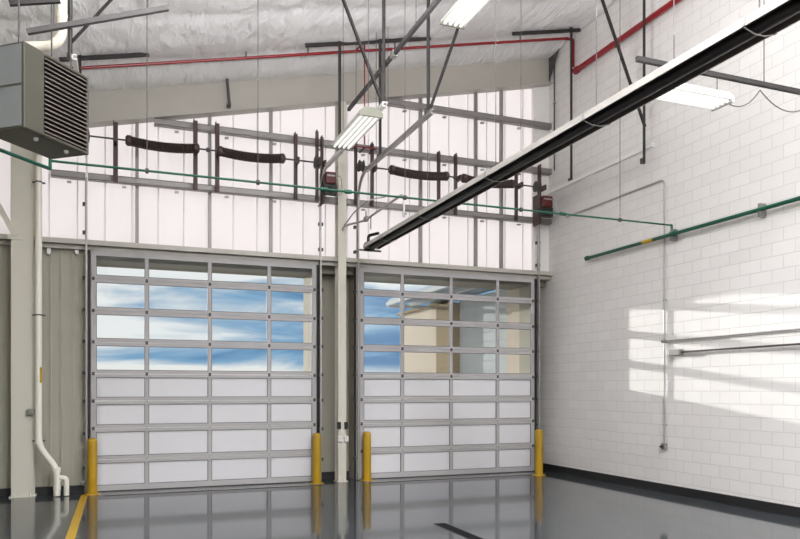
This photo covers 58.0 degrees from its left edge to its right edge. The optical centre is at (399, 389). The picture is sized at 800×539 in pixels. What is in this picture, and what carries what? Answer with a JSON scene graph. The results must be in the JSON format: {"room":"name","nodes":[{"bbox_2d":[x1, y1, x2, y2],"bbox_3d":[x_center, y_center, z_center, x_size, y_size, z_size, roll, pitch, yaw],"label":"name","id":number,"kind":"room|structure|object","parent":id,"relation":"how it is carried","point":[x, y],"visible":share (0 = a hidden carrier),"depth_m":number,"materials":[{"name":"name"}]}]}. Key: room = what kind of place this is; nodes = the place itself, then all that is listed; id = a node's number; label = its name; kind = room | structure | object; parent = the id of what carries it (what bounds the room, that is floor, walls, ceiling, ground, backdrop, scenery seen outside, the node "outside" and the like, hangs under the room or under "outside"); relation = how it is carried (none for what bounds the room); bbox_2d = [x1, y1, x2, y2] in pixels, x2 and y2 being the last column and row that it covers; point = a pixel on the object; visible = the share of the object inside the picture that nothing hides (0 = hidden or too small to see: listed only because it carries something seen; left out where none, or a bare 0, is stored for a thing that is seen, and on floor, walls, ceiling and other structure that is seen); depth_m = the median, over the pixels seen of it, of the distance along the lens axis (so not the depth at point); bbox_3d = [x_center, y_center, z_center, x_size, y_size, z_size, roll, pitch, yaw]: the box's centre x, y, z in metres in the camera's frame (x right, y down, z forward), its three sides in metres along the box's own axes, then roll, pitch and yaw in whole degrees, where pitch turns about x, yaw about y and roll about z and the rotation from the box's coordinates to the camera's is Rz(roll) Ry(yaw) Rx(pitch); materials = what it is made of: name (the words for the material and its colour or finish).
{"room":"vehicle garage","nodes":[
{"label":"vehicle garage","id":0,"kind":"room"},
{"bbox_2d":[95,399,414,459],"bbox_3d":[-42.401,1.955,109.315,240.000,0.230,205.500,0,0,-21],"label":"ground","id":1,"kind":"structure","parent":0,"point":[360,399],"depth_m":126.54,"materials":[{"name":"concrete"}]},
{"bbox_2d":[386,286,510,448],"bbox_3d":[0.980,-0.455,20.867,1.920,4.590,8.300,0,0,-21],"label":"outbuilding","id":2,"kind":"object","parent":1,"relation":"on","point":[414,362],"visible":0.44,"depth_m":20.54,"materials":[{"name":"tan stucco"},{"name":"brown trim"},{"name":"metal"}]},
{"bbox_2d":[0,245,529,491],"bbox_3d":[-2.033,-0.415,14.477,11.380,4.470,0.535,0,0,-21],"label":"wall","id":3,"kind":"structure","parent":0,"point":[63,285],"depth_m":12.77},
{"bbox_2d":[0,485,82,495],"bbox_3d":[-6.447,1.755,12.515,1.730,0.130,0.040,0,0,-21],"label":"baseboard","id":4,"kind":"structure","parent":3,"relation":"attached to","point":[75,488],"depth_m":12.61,"materials":[{"name":"black rubber"}]},
{"bbox_2d":[32,153,68,495],"bbox_3d":[-6.022,-1.553,12.332,0.624,6.722,0.366,0,0,17],"label":"downpipe","id":5,"kind":"object","parent":3,"relation":"attached to","point":[56,470],"visible":0.98,"depth_m":12.19,"materials":[{"name":"white pvc"},{"name":"grey steel"},{"name":"yellow plastic"}]},
{"bbox_2d":[72,54,87,492],"bbox_3d":[-4.877,-1.252,11.011,0.100,6.105,3.800,0,0,-21],"label":"door track","id":6,"kind":"object","parent":3,"relation":"attached to","point":[74,56],"visible":0.82,"depth_m":12.71,"materials":[{"name":"metal"}]},
{"bbox_2d":[88,250,89,438],"bbox_3d":[-5.548,-0.340,12.838,0.060,4.320,0.090,0,0,-21],"label":"trim","id":7,"kind":"structure","parent":3,"relation":"attached to","point":[88,250],"depth_m":12.80,"materials":[{"name":"black metal"}]},
{"bbox_2d":[91,250,315,491],"bbox_3d":[-3.568,-0.335,13.540,4.100,4.304,0.072,0,0,-21],"label":"door","id":8,"kind":"structure","parent":3,"relation":"in","point":[124,403],"depth_m":13.46,"materials":[{"name":"metal"}]},
{"bbox_2d":[89,482,322,496],"bbox_3d":[-3.465,1.818,13.275,4.140,0.004,0.500,0,0,-21],"label":"door sill","id":9,"kind":"structure","parent":3,"relation":"attached to","point":[307,483],"depth_m":13.19,"materials":[{"name":"metal"}]},
{"bbox_2d":[0,89,530,269],"bbox_3d":[-1.966,-5.190,14.305,11.380,5.100,0.125,0,0,-21],"label":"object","id":10,"kind":"structure","parent":3,"relation":"in","point":[132,214],"depth_m":14.28,"materials":[{"name":"white"}]},
{"bbox_2d":[0,234,552,280],"bbox_3d":[-1.934,-2.560,14.223,11.380,0.160,0.320,0,0,-21],"label":"beam","id":11,"kind":"structure","parent":3,"relation":"attached to","point":[47,242],"depth_m":13.86,"materials":[{"name":"grey metal"}]},
{"bbox_2d":[303,276,307,371],"bbox_3d":[-1.521,-0.255,15.177,0.940,4.190,0.400,0,0,-21],"label":"pilaster","id":12,"kind":"object","parent":3,"relation":"attached to","point":[305,280],"visible":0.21,"depth_m":15.02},
{"bbox_2d":[317,265,318,432],"bbox_3d":[-1.632,-0.340,14.356,0.060,4.320,0.090,0,0,-21],"label":"trim","id":13,"kind":"structure","parent":3,"relation":"attached to","point":[317,265],"depth_m":14.31,"materials":[{"name":"black metal"}]},
{"bbox_2d":[97,256,545,289],"bbox_3d":[-2.133,-2.445,14.736,11.980,0.190,0.780,0,0,-21],"label":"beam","id":14,"kind":"structure","parent":3,"relation":"attached to","point":[115,262],"depth_m":14.56,"materials":[{"name":"grey metal"}]},
{"bbox_2d":[322,471,348,478],"bbox_3d":[-1.433,1.755,14.922,0.780,0.130,0.040,0,0,-21],"label":"baseboard","id":15,"kind":"structure","parent":3,"relation":"attached to","point":[324,474],"depth_m":14.89,"materials":[{"name":"black rubber"}]},
{"bbox_2d":[318,101,385,481],"bbox_3d":[-0.901,-1.252,12.554,0.100,6.105,3.800,0,0,-21],"label":"door track","id":16,"kind":"object","parent":3,"relation":"attached to","point":[381,106],"visible":0.88,"depth_m":14.18,"materials":[{"name":"metal"}]},
{"bbox_2d":[354,267,355,479],"bbox_3d":[-0.886,-0.340,14.646,0.060,4.320,0.090,0,0,-21],"label":"trim","id":17,"kind":"structure","parent":3,"relation":"attached to","point":[355,267],"depth_m":14.63,"materials":[{"name":"black metal"}]},
{"bbox_2d":[353,109,433,479],"bbox_3d":[-0.211,-1.252,12.822,0.100,6.105,3.800,0,0,-21],"label":"door track","id":18,"kind":"object","parent":3,"relation":"attached to","point":[418,123],"visible":0.97,"depth_m":14.46,"materials":[{"name":"metal"}]},
{"bbox_2d":[359,267,533,479],"bbox_3d":[1.084,-0.335,15.345,4.080,4.304,0.072,0,0,-21],"label":"door","id":19,"kind":"structure","parent":3,"relation":"in","point":[462,407],"depth_m":15.32,"materials":[{"name":"metal"}]},
{"bbox_2d":[363,472,544,482],"bbox_3d":[1.187,1.818,15.080,4.120,0.004,0.500,0,0,-21],"label":"door sill","id":20,"kind":"structure","parent":3,"relation":"attached to","point":[519,473],"depth_m":14.99,"materials":[{"name":"metal"}]},
{"bbox_2d":[511,288,518,373],"bbox_3d":[3.033,-0.255,16.944,0.750,4.190,0.400,0,0,-21],"label":"pilaster","id":21,"kind":"object","parent":3,"relation":"attached to","point":[514,293],"visible":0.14,"depth_m":16.82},
{"bbox_2d":[534,279,536,471],"bbox_3d":[3.011,-0.340,16.157,0.060,4.320,0.090,0,0,-21],"label":"trim","id":22,"kind":"structure","parent":3,"relation":"attached to","point":[535,280],"depth_m":16.11,"materials":[{"name":"black metal"}]},
{"bbox_2d":[531,86,548,270],"bbox_3d":[3.157,-4.841,16.265,0.410,4.402,0.075,0,0,-21],"label":"trim","id":23,"kind":"structure","parent":3,"relation":"attached to","point":[539,95],"depth_m":16.23,"materials":[{"name":"white metal"}]},
{"bbox_2d":[535,143,654,428],"bbox_3d":[3.742,-1.252,14.355,0.100,6.105,3.800,0,0,-21],"label":"door track","id":24,"kind":"object","parent":3,"relation":"attached to","point":[649,146],"visible":0.73,"depth_m":15.98,"materials":[{"name":"metal"}]},
{"bbox_2d":[0,0,615,90],"bbox_3d":[1.343,-6.301,5.432,11.627,2.966,19.156,0,0,-21],"label":"ceiling","id":25,"kind":"structure","parent":0,"point":[191,29],"depth_m":12.59,"materials":[{"name":"white plastic"}]},
{"bbox_2d":[8,0,60,6],"bbox_3d":[-3.447,-4.508,6.815,0.444,1.843,0.045,0,0,-21],"label":"strut","id":26,"kind":"object","parent":25,"relation":"hanging from","point":[13,3],"visible":1,"depth_m":6.80,"materials":[{"name":"metal"}]},
{"bbox_2d":[0,0,88,158],"bbox_3d":[-3.537,-3.915,7.061,0.490,3.081,0.839,0,0,18],"label":"heater","id":27,"kind":"object","parent":25,"relation":"hanging from","point":[44,101],"visible":1,"depth_m":6.89,"materials":[{"name":"grey metal"}]},
{"bbox_2d":[44,57,87,149],"bbox_3d":[-3.294,-2.804,7.099,0.053,0.718,0.556,0,0,18],"label":"grille","id":28,"kind":"object","parent":27,"relation":"attached to","point":[65,88],"depth_m":7.12,"materials":[{"name":"grey metal"}]},
{"bbox_2d":[25,0,67,51],"bbox_3d":[-3.688,-4.458,7.472,0.455,1.989,0.110,0,0,-21],"label":"flue pipe","id":29,"kind":"object","parent":25,"relation":"attached to","point":[59,38],"visible":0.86,"depth_m":7.49,"materials":[{"name":"white metal"}]},
{"bbox_2d":[67,0,112,60],"bbox_3d":[-4.070,-4.857,9.487,0.563,1.133,0.068,0,0,-21],"label":"hanger","id":30,"kind":"object","parent":25,"relation":"hanging from","point":[108,2],"visible":0.46,"depth_m":9.43,"materials":[{"name":"metal"}]},
{"bbox_2d":[26,0,168,35],"bbox_3d":[-3.072,-4.572,7.389,1.349,2.103,0.050,0,0,-21],"label":"strut","id":31,"kind":"object","parent":25,"relation":"hanging from","point":[163,8],"visible":1,"depth_m":7.36,"materials":[{"name":"grey metal"}]},
{"bbox_2d":[59,53,148,72],"bbox_3d":[-4.793,-4.947,11.733,1.363,1.313,0.080,0,0,-21],"label":"hanger","id":32,"kind":"object","parent":25,"relation":"hanging from","point":[80,58],"visible":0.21,"depth_m":11.73,"materials":[{"name":"metal"}]},
{"bbox_2d":[72,35,574,144],"bbox_3d":[-1.515,-6.020,13.261,11.177,2.848,0.074,0,0,-21],"label":"pipe","id":33,"kind":"object","parent":25,"relation":"hanging from","point":[245,57],"visible":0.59,"depth_m":13.23,"materials":[{"name":"red metal"}]},
{"bbox_2d":[330,0,382,150],"bbox_3d":[-0.701,-5.169,11.266,0.367,2.343,1.560,0,0,-21],"label":"light fixture","id":34,"kind":"object","parent":25,"relation":"hanging from","point":[367,117],"visible":0.96,"depth_m":11.00,"materials":[{"name":"white metal"}]},
{"bbox_2d":[48,158,672,228],"bbox_3d":[0.175,-5.029,10.773,9.782,4.638,0.068,0,0,-21],"label":"pipe","id":35,"kind":"object","parent":25,"relation":"hanging from","point":[146,170],"visible":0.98,"depth_m":10.27,"materials":[{"name":"green metal"}]},
{"bbox_2d":[0,148,51,170],"bbox_3d":[-5.015,-3.802,7.014,0.134,2.169,4.200,0,0,18],"label":"pipe","id":36,"kind":"object","parent":35,"relation":"attached to","point":[1,149],"visible":1,"depth_m":8.62,"materials":[{"name":"green metal"}]},
{"bbox_2d":[342,0,385,108],"bbox_3d":[-0.558,-5.350,10.849,0.724,2.120,0.068,0,0,-21],"label":"hanger","id":37,"kind":"object","parent":25,"relation":"hanging from","point":[343,1],"visible":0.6,"depth_m":10.91,"materials":[{"name":"metal"}]},
{"bbox_2d":[305,37,430,154],"bbox_3d":[-0.550,-5.528,13.379,2.463,2.476,0.080,0,0,-21],"label":"hanger","id":38,"kind":"object","parent":25,"relation":"hanging from","point":[339,44],"visible":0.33,"depth_m":13.13,"materials":[{"name":"metal"}]},
{"bbox_2d":[377,39,381,156],"bbox_3d":[-0.380,-5.439,13.438,0.080,2.298,0.068,0,0,-21],"label":"hanger","id":39,"kind":"object","parent":25,"relation":"hanging from","point":[380,40],"visible":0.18,"depth_m":13.41,"materials":[{"name":"metal"}]},
{"bbox_2d":[347,0,441,110],"bbox_3d":[0.545,-5.790,9.463,0.080,1.334,8.250,0,0,-21],"label":"rail","id":40,"kind":"object","parent":25,"relation":"hanging from","point":[394,53],"visible":0.85,"depth_m":10.86,"materials":[{"name":"grey metal"}]},
{"bbox_2d":[424,0,458,114],"bbox_3d":[0.661,-5.434,11.322,0.581,2.288,0.068,0,0,-21],"label":"hanger","id":41,"kind":"object","parent":25,"relation":"hanging from","point":[429,105],"visible":0.8,"depth_m":11.21,"materials":[{"name":"metal"}]},
{"bbox_2d":[439,0,488,29],"bbox_3d":[1.217,-6.045,9.749,0.408,1.158,2.424,0,0,-21],"label":"light fixture","id":42,"kind":"object","parent":25,"relation":"hanging from","point":[461,12],"visible":1,"depth_m":10.52,"materials":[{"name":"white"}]},
{"bbox_2d":[512,27,580,180],"bbox_3d":[3.016,-5.917,14.762,1.613,3.255,0.080,0,0,-21],"label":"hanger","id":43,"kind":"object","parent":25,"relation":"hanging from","point":[571,30],"visible":0.87,"depth_m":14.91,"materials":[{"name":"metal"}]},
{"bbox_2d":[359,0,799,251],"bbox_3d":[1.685,-4.631,8.099,0.440,3.912,12.684,0,0,-21],"label":"heater","id":44,"kind":"object","parent":25,"relation":"hanging from","point":[773,17],"visible":0.99,"depth_m":6.97,"materials":[{"name":"metal"}]},
{"bbox_2d":[601,0,645,163],"bbox_3d":[3.884,-5.755,12.572,0.970,3.531,0.068,0,0,-21],"label":"hanger","id":45,"kind":"object","parent":25,"relation":"hanging from","point":[642,116],"visible":0.9,"depth_m":12.69,"materials":[{"name":"metal"}]},
{"bbox_2d":[635,0,799,94],"bbox_3d":[4.336,-5.267,8.246,4.010,3.683,0.045,0,0,-21],"label":"rail","id":46,"kind":"object","parent":25,"relation":"hanging from","point":[639,59],"visible":0.7,"depth_m":7.99,"materials":[{"name":"metal"}]},
{"bbox_2d":[657,65,733,111],"bbox_3d":[3.103,-3.273,7.768,0.974,0.314,0.306,0,0,-21],"label":"light fixture","id":47,"kind":"object","parent":46,"relation":"hanging from","point":[687,94],"visible":0.59,"depth_m":7.75,"materials":[{"name":"white metal"}]},
{"bbox_2d":[729,90,799,111],"bbox_3d":[4.216,-3.264,8.200,1.282,0.248,0.014,0,0,-21],"label":"power cable","id":48,"kind":"object","parent":47,"relation":"hanging from","point":[759,90],"visible":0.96,"depth_m":8.16,"materials":[{"name":"grey plastic"}]},
{"bbox_2d":[0,470,799,538],"bbox_3d":[1.405,1.920,5.613,11.380,0.200,19.450,0,0,-21],"label":"floor","id":49,"kind":"structure","parent":0,"point":[555,505],"depth_m":10.56,"materials":[{"name":"grey concrete"}]},
{"bbox_2d":[9,144,36,497],"bbox_3d":[-6.442,-1.295,12.343,0.400,6.231,0.295,0,0,-21],"label":"steel column","id":50,"kind":"structure","parent":49,"relation":"on","point":[22,172],"depth_m":12.23,"materials":[{"name":"beige metal"}]},
{"bbox_2d":[0,203,21,239],"bbox_3d":[-6.678,-3.007,12.145,0.577,0.931,0.125,0,0,-21],"label":"knee brace","id":51,"kind":"object","parent":50,"relation":"attached to","point":[13,235],"visible":1,"depth_m":12.13,"materials":[{"name":"beige metal"}]},
{"bbox_2d":[27,409,34,414],"bbox_3d":[-6.252,0.374,12.239,0.120,0.100,0.088,0,0,-21],"label":"junction box","id":52,"kind":"object","parent":50,"relation":"attached to","point":[29,411],"visible":1,"depth_m":12.20,"materials":[{"name":"grey metal"}]},
{"bbox_2d":[89,49,558,127],"bbox_3d":[-1.857,-5.953,14.023,11.380,3.375,0.590,0,0,-21],"label":"rafter","id":53,"kind":"object","parent":50,"relation":"on","point":[203,100],"visible":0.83,"depth_m":14.12,"materials":[{"name":"beige paint"}]},
{"bbox_2d":[226,78,230,108],"bbox_3d":[-3.272,-5.702,13.547,0.184,0.761,0.172,0,0,-21],"label":"brace","id":54,"kind":"object","parent":53,"relation":"attached to","point":[227,79],"visible":0.57,"depth_m":13.48,"materials":[{"name":"grey metal"}]},
{"bbox_2d":[386,98,551,130],"bbox_3d":[1.544,-5.886,15.556,3.890,0.162,0.210,0,0,-21],"label":"beam","id":55,"kind":"structure","parent":53,"relation":"attached to","point":[403,104],"depth_m":15.45,"materials":[{"name":"metal"}]},
{"bbox_2d":[65,495,87,538],"bbox_3d":[-3.837,1.818,8.321,0.119,0.004,9.000,0,0,-21],"label":"floor line","id":56,"kind":"object","parent":49,"relation":"on","point":[71,534],"depth_m":10.20,"materials":[{"name":"yellow paint"}]},
{"bbox_2d":[84,438,100,495],"bbox_3d":[-5.359,1.329,12.575,0.280,0.983,0.280,0,0,-21],"label":"bollard","id":57,"kind":"object","parent":49,"relation":"on","point":[91,442],"visible":1,"depth_m":12.51,"materials":[{"name":"yellow metal"}]},
{"bbox_2d":[310,433,323,483],"bbox_3d":[-1.619,1.329,14.054,0.280,0.983,0.280,0,0,-21],"label":"bollard","id":58,"kind":"object","parent":49,"relation":"on","point":[316,436],"visible":1,"depth_m":13.98,"materials":[{"name":"yellow metal"}]},
{"bbox_2d":[333,101,347,481],"bbox_3d":[-1.180,-1.949,14.389,0.227,7.538,0.265,0,0,-21],"label":"steel column","id":59,"kind":"structure","parent":49,"relation":"on","point":[340,163],"depth_m":14.30,"materials":[{"name":"beige metal"}]},
{"bbox_2d":[51,169,551,225],"bbox_3d":[-1.365,-3.746,14.428,10.130,0.162,0.210,0,0,-21],"label":"beam","id":60,"kind":"structure","parent":59,"relation":"attached to","point":[61,174],"depth_m":13.81,"materials":[{"name":"metal"}]},
{"bbox_2d":[113,120,117,182],"bbox_3d":[-5.021,-4.232,12.741,0.080,1.064,0.288,0,0,-21],"label":"bracket","id":61,"kind":"object","parent":60,"relation":"attached to","point":[115,124],"visible":1,"depth_m":12.84,"materials":[{"name":"brown metal"}]},
{"bbox_2d":[193,119,197,189],"bbox_3d":[-3.740,-4.340,13.238,0.080,1.280,0.288,0,0,-21],"label":"bracket","id":62,"kind":"object","parent":60,"relation":"attached to","point":[195,123],"visible":0.86,"depth_m":13.34,"materials":[{"name":"brown metal"}]},
{"bbox_2d":[89,132,320,168],"bbox_3d":[-3.512,-4.388,13.225,4.210,0.257,0.240,0,0,-21],"label":"shaft","id":63,"kind":"object","parent":60,"relation":"attached to","point":[129,140],"visible":0.95,"depth_m":13.17,"materials":[{"name":"grey metal"}]},
{"bbox_2d":[215,122,219,191],"bbox_3d":[-3.372,-4.340,13.380,0.080,1.280,0.288,0,0,-21],"label":"bracket","id":64,"kind":"object","parent":60,"relation":"attached to","point":[217,125],"visible":0.88,"depth_m":13.48,"materials":[{"name":"brown metal"}]},
{"bbox_2d":[294,132,299,199],"bbox_3d":[-1.984,-4.340,13.918,0.070,1.280,0.288,0,0,-21],"label":"bracket","id":65,"kind":"object","parent":60,"relation":"attached to","point":[297,162],"visible":0.95,"depth_m":13.97,"materials":[{"name":"brown metal"}]},
{"bbox_2d":[315,129,320,201],"bbox_3d":[-1.587,-4.390,14.072,0.060,1.380,0.288,0,0,-21],"label":"bracket","id":66,"kind":"object","parent":60,"relation":"attached to","point":[316,131],"visible":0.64,"depth_m":14.17,"materials":[{"name":"brown metal"}]},
{"bbox_2d":[320,135,326,172],"bbox_3d":[-1.493,-4.340,14.109,0.060,1.280,0.288,0,0,-21],"label":"bracket","id":67,"kind":"object","parent":60,"relation":"attached to","point":[323,162],"visible":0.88,"depth_m":14.14,"materials":[{"name":"brown metal"}]},
{"bbox_2d":[320,171,342,205],"bbox_3d":[-1.339,-3.939,14.111,0.374,0.639,0.400,0,0,-21],"label":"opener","id":68,"kind":"object","parent":60,"relation":"attached to","point":[329,178],"visible":0.85,"depth_m":13.95,"materials":[{"name":"red paint"}]},
{"bbox_2d":[354,143,358,205],"bbox_3d":[-0.844,-4.340,14.361,0.060,1.280,0.288,0,0,-21],"label":"bracket","id":69,"kind":"object","parent":60,"relation":"attached to","point":[356,166],"visible":0.76,"depth_m":14.39,"materials":[{"name":"brown metal"}]},
{"bbox_2d":[354,145,377,153],"bbox_3d":[-0.747,-4.780,14.366,0.539,0.024,0.352,0,0,-21],"label":"bar","id":70,"kind":"object","parent":60,"relation":"attached to","point":[364,147],"visible":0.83,"depth_m":14.29,"materials":[{"name":"red paint"}]},
{"bbox_2d":[370,142,376,206],"bbox_3d":[-0.520,-4.340,14.486,0.070,1.280,0.288,0,0,-21],"label":"bracket","id":71,"kind":"object","parent":60,"relation":"attached to","point":[372,171],"visible":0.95,"depth_m":14.53,"materials":[{"name":"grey metal"}]},
{"bbox_2d":[437,151,440,199],"bbox_3d":[0.855,-4.340,15.020,0.070,1.280,0.288,0,0,-21],"label":"bracket","id":72,"kind":"object","parent":60,"relation":"attached to","point":[438,152],"visible":0.6,"depth_m":15.06,"materials":[{"name":"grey metal"}]},
{"bbox_2d":[358,160,541,192],"bbox_3d":[1.126,-4.419,15.024,4.196,0.257,0.240,0,0,-21],"label":"shaft","id":73,"kind":"object","parent":60,"relation":"attached to","point":[393,170],"visible":0.69,"depth_m":14.78,"materials":[{"name":"grey metal"}]},
{"bbox_2d":[454,153,461,214],"bbox_3d":[1.221,-4.340,15.162,0.070,1.280,0.288,0,0,-21],"label":"bracket","id":74,"kind":"object","parent":60,"relation":"attached to","point":[457,180],"visible":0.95,"depth_m":15.20,"materials":[{"name":"brown metal"}]},
{"bbox_2d":[514,174,522,220],"bbox_3d":[2.590,-4.340,15.692,0.070,1.280,0.288,0,0,-21],"label":"bracket","id":75,"kind":"object","parent":60,"relation":"attached to","point":[517,187],"visible":0.74,"depth_m":15.73,"materials":[{"name":"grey metal"}]},
{"bbox_2d":[537,164,546,194],"bbox_3d":[3.131,-4.340,15.902,0.060,1.280,0.288,0,0,-21],"label":"bracket","id":76,"kind":"object","parent":60,"relation":"attached to","point":[544,187],"visible":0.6,"depth_m":15.95,"materials":[{"name":"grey metal"}]},
{"bbox_2d":[533,194,556,226],"bbox_3d":[3.204,-3.942,15.873,0.416,0.659,0.400,0,0,-21],"label":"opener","id":77,"kind":"object","parent":60,"relation":"attached to","point":[541,203],"visible":0.86,"depth_m":15.72,"materials":[{"name":"red paint"}]},
{"bbox_2d":[344,436,348,441],"bbox_3d":[-1.060,0.968,14.293,0.085,0.110,0.058,0,0,-21],"label":"outlet box","id":78,"kind":"object","parent":59,"relation":"attached to","point":[346,438],"visible":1,"depth_m":14.27,"materials":[{"name":"white plastic"}]},
{"bbox_2d":[154,118,551,175],"bbox_3d":[-0.572,-4.866,14.735,8.430,0.162,0.210,0,0,-21],"label":"beam","id":79,"kind":"structure","parent":59,"relation":"attached to","point":[158,122],"depth_m":14.16,"materials":[{"name":"metal"}]},
{"bbox_2d":[342,194,404,230],"bbox_3d":[-0.288,-4.679,13.110,0.753,3.729,2.828,0,0,-21],"label":"gas pipe","id":80,"kind":"object","parent":59,"relation":"attached to","point":[366,218],"visible":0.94,"depth_m":13.50,"materials":[{"name":"grey metal"}]},
{"bbox_2d":[360,432,373,480],"bbox_3d":[-0.664,1.329,14.520,0.280,0.983,0.280,0,0,-21],"label":"bollard","id":81,"kind":"object","parent":49,"relation":"on","point":[366,435],"visible":1,"depth_m":14.45,"materials":[{"name":"yellow metal"}]},
{"bbox_2d":[435,523,482,538],"bbox_3d":[1.802,1.818,6.576,0.174,0.004,7.012,0,0,-21],"label":"drain","id":82,"kind":"object","parent":49,"relation":"on","point":[446,526],"visible":1,"depth_m":9.27,"materials":[{"name":"black metal"}]},
{"bbox_2d":[532,429,545,475],"bbox_3d":[2.959,1.329,15.369,0.280,0.983,0.280,0,0,-21],"label":"bollard","id":83,"kind":"object","parent":49,"relation":"on","point":[538,433],"visible":1,"depth_m":15.30,"materials":[{"name":"yellow metal"}]},
{"bbox_2d":[540,0,799,506],"bbox_3d":[6.769,-3.180,7.935,0.300,10.400,19.900,0,0,-21],"label":"wall","id":84,"kind":"structure","parent":0,"point":[732,417],"depth_m":12.52,"materials":[{"name":"white brick"}]},
{"bbox_2d":[553,65,555,170],"bbox_3d":[3.434,-6.160,16.048,0.050,2.560,0.060,0,0,-21],"label":"conduit","id":85,"kind":"object","parent":84,"relation":"attached to","point":[554,102],"visible":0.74,"depth_m":16.03,"materials":[{"name":"grey metal"}]},
{"bbox_2d":[566,180,666,449],"bbox_3d":[4.129,-1.353,14.188,0.100,4.812,3.083,0,0,-21],"label":"conduit","id":86,"kind":"object","parent":84,"relation":"attached to","point":[663,445],"visible":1,"depth_m":12.79,"materials":[{"name":"grey metal"}]},
{"bbox_2d":[573,0,681,74],"bbox_3d":[5.467,-6.696,10.606,0.195,0.150,9.822,0,0,-21],"label":"pipe","id":87,"kind":"object","parent":84,"relation":"attached to","point":[668,5],"visible":0.94,"depth_m":13.57,"materials":[{"name":"red metal"}]},
{"bbox_2d":[543,463,799,517],"bbox_3d":[6.701,1.745,7.667,0.020,0.150,19.450,0,0,-21],"label":"baseboard","id":88,"kind":"structure","parent":84,"relation":"attached to","point":[782,509],"depth_m":12.32,"materials":[{"name":"black rubber"}]},
{"bbox_2d":[584,196,799,260],"bbox_3d":[5.736,-2.691,9.975,0.150,0.200,10.451,0,0,-21],"label":"air main","id":89,"kind":"object","parent":84,"relation":"attached to","point":[762,207],"visible":1,"depth_m":11.83,"materials":[{"name":"green paint"},{"name":"yellow paint"},{"name":"grey steel"}]},
{"bbox_2d":[661,328,799,342],"bbox_3d":[6.163,-0.865,8.983,0.060,0.057,8.293,0,0,-21],"label":"conduit","id":90,"kind":"object","parent":84,"relation":"attached to","point":[665,340],"visible":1,"depth_m":11.38,"materials":[{"name":"grey metal"}]},
{"bbox_2d":[669,343,799,355],"bbox_3d":[6.192,-0.651,8.869,0.100,0.100,8.059,0,0,-21],"label":"conduit","id":91,"kind":"object","parent":84,"relation":"attached to","point":[673,352],"visible":1,"depth_m":11.52,"materials":[{"name":"grey metal"}]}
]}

